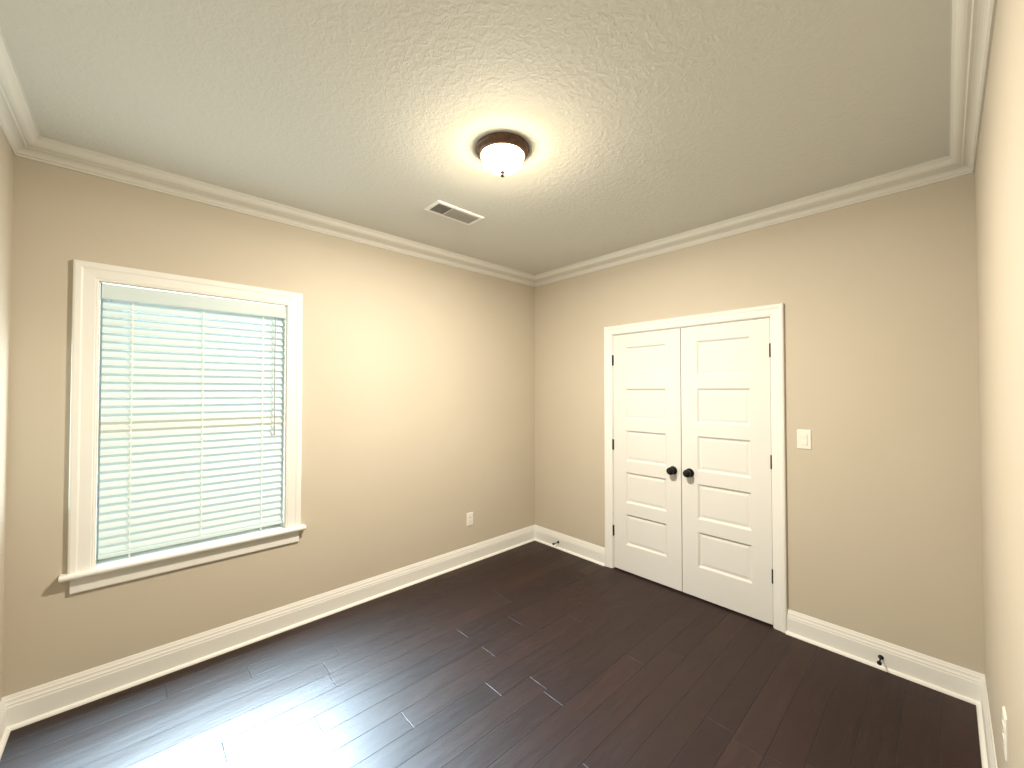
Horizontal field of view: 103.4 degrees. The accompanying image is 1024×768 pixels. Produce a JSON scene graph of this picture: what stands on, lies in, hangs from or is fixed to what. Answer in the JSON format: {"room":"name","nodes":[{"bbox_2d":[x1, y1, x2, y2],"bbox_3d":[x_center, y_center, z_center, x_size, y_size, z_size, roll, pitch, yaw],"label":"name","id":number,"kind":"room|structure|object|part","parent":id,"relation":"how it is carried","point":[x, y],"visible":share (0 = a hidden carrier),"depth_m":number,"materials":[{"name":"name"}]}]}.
{"room":"empty bedroom","nodes":[
{"label":"empty bedroom","id":0,"kind":"room"},
{"bbox_2d":[0,129,13,700],"bbox_3d":[-1.340,0.191,0.692,0.160,2.740,3.070,1,-1,-43],"label":"wall","id":1,"kind":"structure","parent":0,"point":[6,181],"depth_m":1.81,"materials":[{"name":"paint"}]},
{"bbox_2d":[0,693,15,758],"bbox_3d":[-1.263,1.487,0.727,0.031,0.150,2.970,1,-1,-43],"label":"baseboard","id":2,"kind":"structure","parent":1,"relation":"attached to","point":[7,704],"depth_m":1.85,"materials":[{"name":"white wood"}]},
{"bbox_2d":[0,28,47,159],"bbox_3d":[-1.252,-1.132,0.804,0.090,0.090,2.880,1,-1,-43],"label":"crown molding","id":3,"kind":"structure","parent":1,"relation":"attached to","point":[18,126],"depth_m":1.68,"materials":[{"name":"white paint"}]},
{"bbox_2d":[2,156,534,696],"bbox_3d":[-1.099,0.234,3.124,3.830,2.740,0.160,1,-1,-43],"label":"wall","id":4,"kind":"structure","parent":0,"point":[418,408],"depth_m":2.75,"materials":[{"name":"paint"}]},
{"bbox_2d":[58,259,305,594],"bbox_3d":[-1.837,0.215,2.397,1.100,1.654,0.207,1,-1,-43],"label":"window unit","id":5,"kind":"structure","parent":4,"relation":"in","point":[172,307],"depth_m":2.16,"materials":[{"name":"white plastic"}]},
{"bbox_2d":[98,283,284,559],"bbox_3d":[-1.828,0.209,2.388,0.848,1.447,0.067,1,-1,-43],"label":"window blinds","id":6,"kind":"object","parent":5,"relation":"attached to","point":[177,475],"visible":0.96,"depth_m":2.34,"materials":[{"name":"white plastic"}]},
{"bbox_2d":[5,525,535,728],"bbox_3d":[-1.034,1.527,3.031,3.510,0.150,0.031,1,-1,-43],"label":"baseboard","id":7,"kind":"structure","parent":4,"relation":"attached to","point":[35,704],"depth_m":2.41,"materials":[{"name":"white wood"}]},
{"bbox_2d":[10,138,539,286],"bbox_3d":[-1.014,-1.093,3.056,3.510,0.090,0.090,1,-1,-43],"label":"crown molding","id":8,"kind":"structure","parent":4,"relation":"attached to","point":[58,153],"depth_m":2.47,"materials":[{"name":"white paint"}]},
{"bbox_2d":[467,512,472,525],"bbox_3d":[-0.380,1.223,3.662,0.070,0.115,0.008,1,-1,-43],"label":"outlet","id":9,"kind":"object","parent":4,"relation":"attached to","point":[469,518],"visible":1,"depth_m":3.66,"materials":[{"name":"white plastic"}]},
{"bbox_2d":[0,0,949,274],"bbox_3d":[0.298,-1.202,2.244,4.640,0.100,3.390,1,-1,-43],"label":"ceiling","id":10,"kind":"structure","parent":0,"point":[634,122],"depth_m":1.66,"materials":[{"name":"grey paint"}]},
{"bbox_2d":[424,200,483,224],"bbox_3d":[-0.382,-1.138,2.709,0.370,0.011,0.170,1,-1,-43],"label":"ceiling vent","id":11,"kind":"object","parent":10,"relation":"in","point":[446,210],"visible":1,"depth_m":2.69,"materials":[{"name":"white metal"}]},
{"bbox_2d":[475,132,529,177],"bbox_3d":[-0.047,-1.087,1.989,0.267,0.140,0.267,1,-1,-43],"label":"flush-mount light","id":12,"kind":"object","parent":10,"relation":"attached to","point":[502,154],"visible":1,"depth_m":1.92,"materials":[{"name":"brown glass"}]},
{"bbox_3d":[-0.047,-1.085,1.988,0.216,0.082,0.216,1,-1,-43],"label":"lamp shade","id":13,"kind":"part","parent":12,"relation":"part of","materials":[{"name":"white glass"}]},
{"bbox_2d":[0,541,981,767],"bbox_3d":[0.298,1.637,2.194,4.640,0.100,3.390,1,-1,-43],"label":"floor","id":14,"kind":"structure","parent":0,"point":[534,654],"depth_m":2.04,"materials":[{"name":"brown wood"}]},
{"bbox_2d":[535,173,984,674],"bbox_3d":[1.344,0.235,3.194,0.160,2.740,3.070,1,-1,-43],"label":"wall","id":15,"kind":"structure","parent":0,"point":[877,297],"depth_m":2.37,"materials":[{"name":"paint"}]},
{"bbox_2d":[536,525,604,565],"bbox_3d":[0.548,1.542,3.885,0.031,0.150,0.820,1,-1,-43],"label":"baseboard","id":16,"kind":"structure","parent":15,"relation":"attached to","point":[591,552],"depth_m":3.86,"materials":[{"name":"white wood"}]},
{"bbox_2d":[612,328,682,590],"bbox_3d":[1.082,0.583,3.330,0.106,2.025,0.610,1,-1,-43],"label":"closet door","id":17,"kind":"structure","parent":15,"relation":"in","point":[647,449],"depth_m":3.32,"materials":[{"name":"white paint"}]},
{"bbox_2d":[604,303,786,632],"bbox_3d":[1.361,0.574,3.170,0.160,2.060,1.250,1,-1,-43],"label":"door frame","id":18,"kind":"structure","parent":15,"relation":"attached to","point":[613,417],"depth_m":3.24,"materials":[{"name":"white wood"}]},
{"bbox_2d":[681,318,772,624],"bbox_3d":[1.502,0.575,2.881,0.106,2.025,0.610,1,-1,-43],"label":"closet door","id":19,"kind":"structure","parent":15,"relation":"in","point":[727,555],"depth_m":2.88,"materials":[{"name":"white paint"}]},
{"bbox_2d":[536,157,951,285],"bbox_3d":[1.249,-1.091,3.136,0.090,0.090,2.880,1,-1,-43],"label":"crown molding","id":20,"kind":"structure","parent":15,"relation":"attached to","point":[929,172],"depth_m":2.64,"materials":[{"name":"white paint"}]},
{"bbox_2d":[797,429,810,449],"bbox_3d":[1.834,0.348,2.542,0.010,0.122,0.074,1,-1,-43],"label":"light switch","id":21,"kind":"object","parent":15,"relation":"attached to","point":[803,439],"visible":1,"depth_m":2.54,"materials":[{"name":"white plastic"}]},
{"bbox_2d":[786,609,971,703],"bbox_3d":[2.024,1.514,2.302,0.031,0.150,0.790,1,-1,-43],"label":"baseboard","id":22,"kind":"structure","parent":15,"relation":"attached to","point":[950,679],"depth_m":2.25,"materials":[{"name":"white wood"}]},
{"bbox_2d":[877,655,883,664],"bbox_3d":[2.032,1.526,2.234,0.081,0.025,0.025,1,-1,-43],"label":"door stop","id":23,"kind":"object","parent":22,"relation":"attached to","point":[880,657],"visible":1,"depth_m":2.24,"materials":[{"name":"black metal"}]},
{"bbox_2d":[975,0,1023,767],"bbox_3d":[1.104,0.192,0.762,3.830,2.740,0.160,1,-1,-43],"label":"wall","id":24,"kind":"structure","parent":0,"point":[999,189],"depth_m":1.16,"materials":[{"name":"paint"}]},
{"bbox_2d":[944,0,996,177],"bbox_3d":[1.018,-1.131,0.877,3.510,0.090,0.090,1,-1,-43],"label":"crown molding","id":25,"kind":"structure","parent":24,"relation":"attached to","point":[970,32],"depth_m":1.47,"materials":[{"name":"white paint"}]},
{"bbox_2d":[968,669,997,767],"bbox_3d":[1.038,1.488,0.810,3.510,0.150,0.031,1,-1,-43],"label":"baseboard","id":26,"kind":"structure","parent":24,"relation":"attached to","point":[977,689],"depth_m":1.84,"materials":[{"name":"white wood"}]},
{"bbox_2d":[1002,706,1007,761],"bbox_3d":[1.511,1.071,1.241,0.076,0.125,0.008,1,-1,-43],"label":"outlet","id":27,"kind":"object","parent":24,"relation":"attached to","point":[1004,733],"visible":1,"depth_m":1.22,"materials":[{"name":"white plastic"}]}
]}

